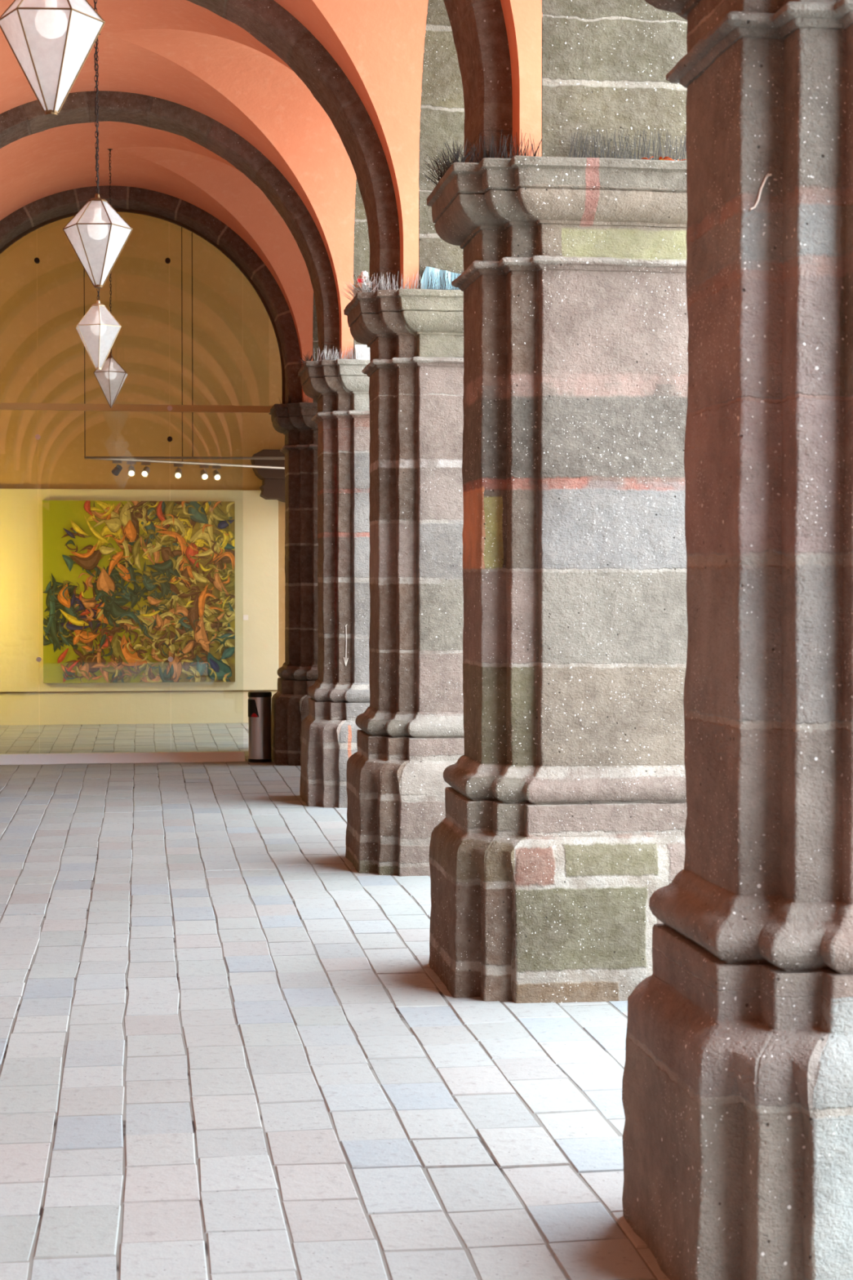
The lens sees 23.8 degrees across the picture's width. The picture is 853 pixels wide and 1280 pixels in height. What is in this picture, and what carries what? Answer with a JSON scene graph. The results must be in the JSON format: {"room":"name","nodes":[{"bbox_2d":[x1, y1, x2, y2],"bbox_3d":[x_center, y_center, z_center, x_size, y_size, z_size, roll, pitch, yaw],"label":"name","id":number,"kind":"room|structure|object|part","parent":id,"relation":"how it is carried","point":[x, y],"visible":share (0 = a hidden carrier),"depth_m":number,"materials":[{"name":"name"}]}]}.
{"room":"arcaded cloister walkway","nodes":[
{"label":"arcaded cloister walkway","id":0,"kind":"room"},
{"bbox_2d":[0,212,285,725],"bbox_3d":[-2.578,-2.317,23.802,10.400,6.620,0.300,0,2,-8],"label":"wall","id":1,"kind":"structure","parent":0,"point":[237,361],"depth_m":23.50,"materials":[{"name":"beige paint"}]},
{"bbox_2d":[0,691,276,724],"bbox_3d":[-4.338,0.798,23.472,6.400,0.370,0.020,0,2,-8],"label":"baseboard","id":2,"kind":"structure","parent":1,"relation":"attached to","point":[191,707],"depth_m":23.58,"materials":[{"name":"beige paint"}]},
{"bbox_2d":[0,488,278,692],"bbox_3d":[-4.623,-0.573,23.381,5.820,2.345,0.050,0,2,-8],"label":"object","id":3,"kind":"object","parent":1,"relation":"attached to","point":[256,517],"visible":0.28,"depth_m":23.53,"materials":[{"name":"beige paint"}]},
{"bbox_2d":[42,500,235,683],"bbox_3d":[-3.333,-0.560,23.502,2.208,2.107,0.072,0,2,-8],"label":"abstract painting","id":4,"kind":"object","parent":3,"relation":"attached to","point":[124,583],"visible":1,"depth_m":23.48,"materials":[{"name":"paint"}]},
{"bbox_2d":[243,614,248,620],"bbox_3d":[-2.119,-0.264,23.716,0.060,0.060,0.006,0,2,-8],"label":"wall label","id":5,"kind":"object","parent":3,"relation":"attached to","point":[245,616],"visible":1,"depth_m":23.71,"materials":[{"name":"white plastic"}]},
{"bbox_2d":[250,449,284,502],"bbox_3d":[-1.732,-1.881,23.544,0.600,0.638,0.470,0,2,-8],"label":"stone corbel","id":6,"kind":"object","parent":1,"relation":"attached to","point":[273,487],"visible":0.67,"depth_m":23.31,"materials":[{"name":"brown stone"}]},
{"bbox_2d":[0,0,542,402],"bbox_3d":[-1.781,-2.867,11.369,3.409,1.985,13.870,0,2,-8],"label":"ceiling","id":7,"kind":"structure","parent":0,"point":[182,52],"depth_m":13.87,"materials":[{"name":"orange paint"}]},
{"bbox_2d":[0,0,105,116],"bbox_3d":[-1.155,-2.684,6.208,0.328,2.136,0.301,0,2,-8],"label":"lantern","id":8,"kind":"object","parent":7,"relation":"hanging from","point":[51,22],"visible":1,"depth_m":6.21,"materials":[{"name":"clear glass"}]},
{"bbox_3d":[-1.155,-1.900,6.228,0.100,0.100,0.100,0,2,-8],"label":"bulb","id":9,"kind":"part","parent":8,"relation":"part of","materials":[{"name":"white glass"}]},
{"bbox_3d":[-1.155,-1.623,6.236,0.040,0.012,0.040,0,2,-8],"label":"plate","id":10,"kind":"part","parent":8,"relation":"part of","materials":[{"name":"brown metal"}]},
{"bbox_2d":[62,0,133,288],"bbox_3d":[-1.576,-2.758,9.649,0.330,2.149,0.303,-1,2,-8],"label":"hanging lantern","id":11,"kind":"object","parent":7,"relation":"hanging from","point":[97,228],"visible":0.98,"depth_m":9.65,"materials":[{"name":"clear glass"}]},
{"bbox_3d":[-1.577,-2.981,9.643,0.018,1.707,0.018,-1,2,-8],"label":"chain","id":12,"kind":"part","parent":11,"relation":"part of","materials":[{"name":"grey metal"}]},
{"bbox_2d":[93,201,101,208],"bbox_3d":[-1.572,-2.075,9.668,0.031,0.035,0.031,-1,2,-8],"label":"socket","id":13,"kind":"object","parent":11,"relation":"attached to","point":[96,204],"depth_m":9.66,"materials":[{"name":"white plastic"}]},
{"bbox_3d":[-1.571,-1.893,9.673,0.331,0.406,0.304,-1,2,-8],"label":"frame","id":14,"kind":"part","parent":11,"relation":"part of","materials":[{"name":"brown metal"}]},
{"bbox_3d":[-1.571,-1.961,9.671,0.100,0.100,0.100,-1,2,-8],"label":"bulb","id":15,"kind":"part","parent":11,"relation":"part of","materials":[{"name":"white glass"}]},
{"bbox_2d":[75,33,120,369],"bbox_3d":[-2.123,-2.836,13.073,0.294,2.175,0.323,0,2,-8],"label":"lantern","id":16,"kind":"object","parent":7,"relation":"hanging from","point":[98,327],"visible":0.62,"depth_m":13.07,"materials":[{"name":"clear glass"}]},
{"bbox_3d":[-2.123,-3.060,13.067,0.014,1.733,0.014,1,2,37],"label":"chain","id":17,"kind":"part","parent":16,"relation":"part of","materials":[{"name":"grey metal"}]},
{"bbox_2d":[95,306,100,311],"bbox_3d":[-2.123,-2.140,13.091,0.031,0.035,0.031,0,2,-8],"label":"socket","id":18,"kind":"object","parent":16,"relation":"attached to","point":[96,307],"depth_m":13.08,"materials":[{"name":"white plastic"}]},
{"bbox_3d":[-2.123,-1.958,13.096,0.295,0.406,0.324,0,2,-8],"label":"frame","id":19,"kind":"part","parent":16,"relation":"part of","materials":[{"name":"beige glass"}]},
{"bbox_3d":[-2.123,-2.020,13.094,0.100,0.100,0.100,0,2,-8],"label":"bulb","id":20,"kind":"part","parent":16,"relation":"part of","materials":[{"name":"white glass"}]},
{"bbox_2d":[93,148,128,408],"bbox_3d":[-2.578,-2.955,16.509,0.278,2.122,0.302,0,2,-8],"label":"lantern","id":21,"kind":"object","parent":7,"relation":"hanging from","point":[110,373],"visible":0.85,"depth_m":16.50,"materials":[{"name":"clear glass"}]},
{"bbox_3d":[-2.578,-3.179,16.503,0.014,1.680,0.014,1,2,37],"label":"chain","id":22,"kind":"part","parent":21,"relation":"part of","materials":[{"name":"grey metal"}]},
{"bbox_3d":[-2.578,-2.175,16.529,0.100,0.100,0.100,0,2,-8],"label":"bulb","id":23,"kind":"part","parent":21,"relation":"part of","materials":[{"name":"white glass"}]},
{"bbox_3d":[-2.578,-2.103,16.531,0.279,0.406,0.303,0,2,-8],"label":"frame","id":24,"kind":"part","parent":21,"relation":"part of","materials":[{"name":"brown metal"}]},
{"bbox_2d":[0,723,670,1279],"bbox_3d":[-2.259,1.514,8.915,6.820,0.304,30.379,0,2,-8],"label":"floor","id":25,"kind":"structure","parent":0,"point":[231,1048],"depth_m":6.89,"materials":[{"name":"grey tile"}]},
{"bbox_2d":[0,751,245,764],"bbox_3d":[-2.998,1.081,18.441,2.672,0.088,0.250,0,2,-8],"label":"trim","id":26,"kind":"structure","parent":25,"relation":"on","point":[215,756],"depth_m":18.44,"materials":[{"name":"white"}]},
{"bbox_2d":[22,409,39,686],"bbox_3d":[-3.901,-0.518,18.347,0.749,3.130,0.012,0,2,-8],"label":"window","id":27,"kind":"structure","parent":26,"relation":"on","point":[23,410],"depth_m":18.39,"materials":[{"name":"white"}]},
{"bbox_2d":[35,434,40,439],"bbox_3d":[-3.526,-1.840,18.360,0.048,0.048,0.050,0,2,-8],"label":"fitting","id":28,"kind":"object","parent":27,"relation":"attached to","point":[37,437],"visible":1,"depth_m":18.34,"materials":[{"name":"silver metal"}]},
{"bbox_2d":[35,656,41,662],"bbox_3d":[-3.526,0.176,18.413,0.048,0.048,0.050,0,2,-8],"label":"fitting","id":29,"kind":"object","parent":27,"relation":"attached to","point":[38,659],"visible":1,"depth_m":18.39,"materials":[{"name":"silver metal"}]},
{"bbox_2d":[0,402,272,715],"bbox_3d":[-2.883,-0.552,18.490,2.950,3.192,0.040,0,2,-8],"label":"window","id":30,"kind":"structure","parent":26,"relation":"on","point":[91,411],"depth_m":18.46,"materials":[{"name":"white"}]},
{"bbox_3d":[-2.883,-2.118,18.449,2.950,0.060,0.040,0,2,-8],"label":"timber rail","id":31,"kind":"part","parent":30,"relation":"part of","materials":[{"name":"brown wood"}]},
{"bbox_2d":[167,405,172,410],"bbox_3d":[-2.350,-2.120,18.520,0.048,0.048,0.050,0,2,-8],"label":"fitting","id":32,"kind":"object","parent":30,"relation":"attached to","point":[169,407],"visible":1,"depth_m":18.49,"materials":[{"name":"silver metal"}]},
{"bbox_2d":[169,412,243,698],"bbox_3d":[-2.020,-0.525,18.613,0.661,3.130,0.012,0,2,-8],"label":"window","id":33,"kind":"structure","parent":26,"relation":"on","point":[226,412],"depth_m":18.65,"materials":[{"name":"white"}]},
{"bbox_2d":[167,436,172,441],"bbox_3d":[-2.350,-1.838,18.527,0.048,0.048,0.050,0,2,-8],"label":"fitting","id":34,"kind":"object","parent":33,"relation":"attached to","point":[169,438],"visible":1,"depth_m":18.50,"materials":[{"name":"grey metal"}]},
{"bbox_2d":[168,656,173,662],"bbox_3d":[-2.350,0.176,18.580,0.048,0.048,0.050,0,2,-8],"label":"fitting","id":35,"kind":"object","parent":33,"relation":"attached to","point":[170,659],"visible":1,"depth_m":18.56,"materials":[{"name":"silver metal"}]},
{"bbox_2d":[248,690,271,762],"bbox_3d":[-1.523,0.790,18.496,0.219,0.648,0.218,0,2,-8],"label":"trash bin","id":36,"kind":"object","parent":25,"relation":"on","point":[260,741],"visible":1,"depth_m":18.41,"materials":[{"name":"silver metal"}]},
{"bbox_3d":[-1.580,0.621,18.420,0.140,0.160,0.035,1,2,38],"label":"sensor plate","id":37,"kind":"part","parent":36,"relation":"part of","materials":[{"name":"black plastic"}]},
{"bbox_3d":[-1.523,0.492,18.489,0.218,0.052,0.218,0,2,-8],"label":"lid","id":38,"kind":"part","parent":36,"relation":"part of","materials":[{"name":"black plastic"}]},
{"bbox_2d":[268,393,318,765],"bbox_3d":[-0.741,-0.553,18.584,1.358,3.348,1.039,0,2,-8],"label":"stone pier","id":39,"kind":"object","parent":25,"relation":"on","point":[299,672],"depth_m":18.20,"materials":[{"name":"brown stone"}]},
{"bbox_2d":[0,186,302,404],"bbox_3d":[-2.802,-3.099,18.225,3.411,1.972,0.455,0,2,-8],"label":"stone arch","id":40,"kind":"object","parent":39,"relation":"on","point":[35,213],"visible":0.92,"depth_m":18.14,"materials":[{"name":"brown stone"}]},
{"bbox_2d":[0,208,285,404],"bbox_3d":[-2.829,-3.038,18.433,3.080,1.775,0.040,0,2,-8],"label":"trim","id":41,"kind":"structure","parent":40,"relation":"attached to","point":[117,210],"depth_m":18.49,"materials":[{"name":"brown"}]},
{"bbox_2d":[36,228,169,404],"bbox_3d":[-2.939,-3.030,18.417,1.182,1.760,0.012,0,2,-8],"label":"window","id":42,"kind":"structure","parent":41,"relation":"attached to","point":[37,228],"depth_m":18.41,"materials":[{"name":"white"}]},
{"bbox_2d":[164,257,170,263],"bbox_3d":[-2.363,-3.462,18.483,0.048,0.048,0.050,0,2,-8],"label":"fitting","id":43,"kind":"object","parent":42,"relation":"attached to","point":[167,260],"visible":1,"depth_m":18.46,"materials":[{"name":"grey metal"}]},
{"bbox_2d":[242,278,243,306],"bbox_3d":[-1.570,-2.772,18.618,0.237,1.233,0.012,0,2,-8],"label":"window","id":44,"kind":"structure","parent":41,"relation":"attached to","point":[242,278],"depth_m":18.59,"materials":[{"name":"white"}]},
{"bbox_3d":[-3.901,-2.940,18.283,0.749,1.586,0.012,0,2,-8],"label":"window","id":45,"kind":"structure","parent":41,"relation":"attached to","visible":0},
{"bbox_2d":[34,257,39,263],"bbox_3d":[-3.526,-3.433,18.318,0.048,0.048,0.050,0,2,-8],"label":"fitting","id":46,"kind":"object","parent":45,"relation":"attached to","point":[37,260],"visible":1,"depth_m":18.29,"materials":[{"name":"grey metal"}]},
{"bbox_3d":[-0.742,-2.008,18.546,1.360,0.236,1.040,0,2,-8],"label":"cornice","id":47,"kind":"part","parent":39,"relation":"part of","materials":[{"name":"stone"}]},
{"bbox_3d":[-1.186,-2.163,18.105,0.288,0.103,0.165,1,2,22],"label":"bird spike strip","id":48,"kind":"part","parent":39,"relation":"part of","materials":[{"name":"grey metal"}]},
{"bbox_3d":[-0.741,0.344,18.608,1.237,0.271,0.918,0,2,-8],"label":"moulding","id":49,"kind":"part","parent":39,"relation":"part of","materials":[{"name":"stone"}]},
{"bbox_2d":[296,346,369,808],"bbox_3d":[-0.271,-0.466,15.121,1.404,3.356,1.100,0,2,-8],"label":"stone pier","id":50,"kind":"object","parent":25,"relation":"on","point":[340,692],"depth_m":14.76,"materials":[{"name":"beige stone"}]},
{"bbox_2d":[0,91,339,360],"bbox_3d":[-2.311,-3.008,14.793,3.412,1.970,0.455,0,2,-8],"label":"stone arch","id":51,"kind":"object","parent":50,"relation":"on","point":[16,123],"visible":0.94,"depth_m":14.74,"materials":[{"name":"brown stone"}]},
{"bbox_3d":[-0.882,-2.075,14.966,0.162,0.092,0.348,0,2,-8],"label":"bird spike strip","id":52,"kind":"part","parent":50,"relation":"part of","materials":[{"name":"grey metal"}]},
{"bbox_3d":[-0.255,-1.918,15.114,1.363,0.236,1.043,0,2,-8],"label":"cornice","id":53,"kind":"part","parent":50,"relation":"part of","materials":[{"name":"stone"}]},
{"bbox_3d":[-0.664,-2.077,14.649,0.361,0.111,0.188,1,2,26],"label":"bird spike strip","id":54,"kind":"part","parent":50,"relation":"part of","materials":[{"name":"silver metal"}]},
{"bbox_3d":[-0.256,0.434,15.176,1.237,0.270,0.919,0,2,-8],"label":"moulding","id":55,"kind":"part","parent":50,"relation":"part of","materials":[{"name":"stone"}]},
{"bbox_2d":[355,344,369,359],"bbox_3d":[-0.448,-2.079,14.652,0.140,0.115,0.018,0,2,-8],"label":"block","id":56,"kind":"object","parent":50,"relation":"on","point":[363,353],"visible":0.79,"depth_m":14.65,"materials":[{"name":"white"}]},
{"bbox_2d":[343,269,464,875],"bbox_3d":[0.231,-0.384,11.720,1.360,3.372,1.042,0,2,-8],"label":"stone pier","id":57,"kind":"object","parent":25,"relation":"on","point":[411,726],"depth_m":11.32,"materials":[{"name":"grey stone"}]},
{"bbox_2d":[186,0,399,292],"bbox_3d":[-1.824,-2.918,11.361,3.407,1.972,0.455,0,2,-8],"label":"stone arch","id":58,"kind":"object","parent":57,"relation":"on","point":[267,21],"visible":0.86,"depth_m":11.37,"materials":[{"name":"brown stone"}]},
{"bbox_2d":[355,271,372,292],"bbox_3d":[-0.353,-1.996,11.337,0.102,0.143,0.094,0,2,-8],"label":"plastic bottle","id":59,"kind":"object","parent":57,"relation":"on","point":[362,277],"visible":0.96,"depth_m":11.31,"materials":[{"name":"white plastic"}]},
{"bbox_2d":[340,270,426,301],"bbox_3d":[-0.299,-1.996,11.375,0.318,0.122,0.706,-1,2,-38],"label":"spikes","id":60,"kind":"object","parent":57,"relation":"on","point":[381,285],"visible":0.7,"depth_m":11.26,"materials":[{"name":"grey metal"}]},
{"bbox_3d":[0.231,-1.827,11.682,1.360,0.236,1.042,0,2,-8],"label":"cornice","id":61,"kind":"part","parent":57,"relation":"part of","materials":[{"name":"stone"}]},
{"bbox_3d":[0.232,0.524,11.745,1.237,0.271,0.917,0,2,-8],"label":"moulding","id":62,"kind":"part","parent":57,"relation":"part of","materials":[{"name":"stone"}]},
{"bbox_2d":[420,266,460,289],"bbox_3d":[0.090,-2.001,11.236,0.245,0.139,0.042,0,2,-8],"label":"plastic sheet","id":63,"kind":"object","parent":57,"relation":"on","point":[427,271],"visible":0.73,"depth_m":11.22,"materials":[{"name":"teal"}]},
{"bbox_3d":[0.114,-1.993,11.187,0.230,0.127,0.045,0,2,-8],"label":"bird spike strip","id":64,"kind":"part","parent":57,"relation":"part of","materials":[{"name":"silver metal"}]},
{"bbox_2d":[420,127,688,1003],"bbox_3d":[0.691,-0.296,8.284,1.424,3.376,1.042,0,2,-8],"label":"stone pier","id":65,"kind":"object","parent":25,"relation":"on","point":[566,800],"depth_m":7.89,"materials":[{"name":"grey stone"}]},
{"bbox_2d":[443,0,512,163],"bbox_3d":[-1.338,-2.829,7.929,3.409,1.973,0.455,0,2,-8],"label":"stone arch","id":66,"kind":"object","parent":65,"relation":"on","point":[478,28],"visible":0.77,"depth_m":7.95,"materials":[{"name":"brown stone"}]},
{"bbox_3d":[0.205,-1.910,8.026,0.402,0.127,0.714,0,2,-8],"label":"bird spike strip","id":67,"kind":"part","parent":65,"relation":"part of","materials":[{"name":"grey metal"}]},
{"bbox_3d":[0.721,-1.737,8.251,1.363,0.236,1.043,0,2,-8],"label":"cornice","id":68,"kind":"part","parent":65,"relation":"part of","materials":[{"name":"stone"}]},
{"bbox_3d":[0.718,0.614,8.312,1.236,0.271,0.918,0,2,-8],"label":"moulding","id":69,"kind":"part","parent":65,"relation":"part of","materials":[{"name":"stone"}]},
{"bbox_3d":[0.798,-1.906,7.808,0.515,0.131,0.063,0,2,-8],"label":"bird spike strip","id":70,"kind":"part","parent":65,"relation":"part of","materials":[{"name":"grey metal"}]},
{"bbox_2d":[622,0,852,1279],"bbox_3d":[1.207,-0.142,4.859,1.361,3.248,1.045,0,2,-8],"label":"stone pier","id":71,"kind":"object","parent":25,"relation":"on","point":[737,1080],"visible":1,"depth_m":4.53,"materials":[{"name":"brown"}]},
{"bbox_3d":[1.208,-1.647,4.820,1.360,0.236,1.043,0,2,-8],"label":"cornice","id":72,"kind":"part","parent":71,"relation":"part of","materials":[{"name":"stone"}]},
{"bbox_3d":[1.207,0.705,4.880,1.235,0.272,0.917,0,2,-8],"label":"moulding","id":73,"kind":"part","parent":71,"relation":"part of","materials":[{"name":"stone"}]},
{"bbox_2d":[312,0,687,402],"bbox_3d":[1.043,-3.490,6.498,0.823,3.365,24.276,0,2,-8],"label":"wall","id":74,"kind":"structure","parent":0,"point":[606,64],"depth_m":7.87,"materials":[{"name":"stone"}]},
{"bbox_3d":[-2.552,-5.380,8.660,7.420,0.300,30.260,0,2,-8],"label":"ceiling","id":75,"kind":"structure","parent":0,"visible":0},
{"bbox_2d":[83,213,284,469],"bbox_3d":[-2.583,-3.755,22.126,2.268,3.656,1.846,0,2,-8],"label":"track","id":76,"kind":"object","parent":75,"relation":"hanging from","point":[138,459],"visible":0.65,"depth_m":21.39,"materials":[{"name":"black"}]},
{"bbox_3d":[-3.597,-3.740,21.265,0.010,3.640,0.009,0,2,7],"label":"hanging rod","id":77,"kind":"part","parent":76,"relation":"part of","materials":[{"name":"grey metal"}]},
{"bbox_2d":[111,460,122,475],"bbox_3d":[-3.301,-1.832,21.601,0.121,0.161,0.088,1,2,30],"label":"track spotlight","id":78,"kind":"object","parent":76,"relation":"hanging from","point":[117,468],"visible":1,"depth_m":21.58,"materials":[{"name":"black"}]},
{"bbox_2d":[126,461,136,476],"bbox_3d":[-3.167,-1.836,21.728,0.100,0.160,0.121,0,2,-8],"label":"track spotlight","id":79,"kind":"object","parent":76,"relation":"hanging from","point":[131,472],"visible":1,"depth_m":21.71,"materials":[{"name":"beige metal"}]},
{"bbox_2d":[141,462,150,476],"bbox_3d":[-3.033,-1.839,21.858,0.101,0.160,0.122,0,2,-8],"label":"track spotlight","id":80,"kind":"object","parent":76,"relation":"hanging from","point":[144,473],"visible":1,"depth_m":21.84,"materials":[{"name":"beige metal"}]},
{"bbox_2d":[173,463,182,478],"bbox_3d":[-2.717,-1.847,22.160,0.100,0.160,0.121,0,2,-8],"label":"track spotlight","id":81,"kind":"object","parent":76,"relation":"hanging from","point":[178,473],"visible":1,"depth_m":22.14,"materials":[{"name":"beige"}]},
{"bbox_3d":[-2.677,-3.764,22.148,0.009,3.640,0.010,1,2,37],"label":"hanging rod","id":82,"kind":"part","parent":76,"relation":"part of","materials":[{"name":"grey metal"}]},
{"bbox_3d":[-2.597,-1.946,22.273,2.268,0.032,1.644,0,2,-8],"label":"rail","id":83,"kind":"part","parent":76,"relation":"part of","materials":[{"name":"beige"}]},
{"bbox_3d":[-2.469,-1.923,21.372,2.259,0.027,0.027,0,2,-3],"label":"rail","id":84,"kind":"part","parent":76,"relation":"part of","materials":[{"name":"beige"}]},
{"bbox_3d":[-2.469,-3.742,21.325,0.010,3.640,0.009,0,2,7],"label":"hanging rod","id":85,"kind":"part","parent":76,"relation":"part of","materials":[{"name":"grey metal"}]},
{"bbox_2d":[199,465,208,479],"bbox_3d":[-2.462,-1.854,22.405,0.100,0.160,0.121,0,2,-8],"label":"track spotlight","id":86,"kind":"object","parent":76,"relation":"hanging from","point":[204,475],"visible":1,"depth_m":22.38,"materials":[{"name":"beige metal"}]},
{"bbox_2d":[212,466,221,479],"bbox_3d":[-2.337,-1.857,22.525,0.100,0.160,0.121,0,2,-8],"label":"track spotlight","id":87,"kind":"object","parent":76,"relation":"hanging from","point":[216,475],"visible":1,"depth_m":22.50,"materials":[{"name":"beige"}]}
]}

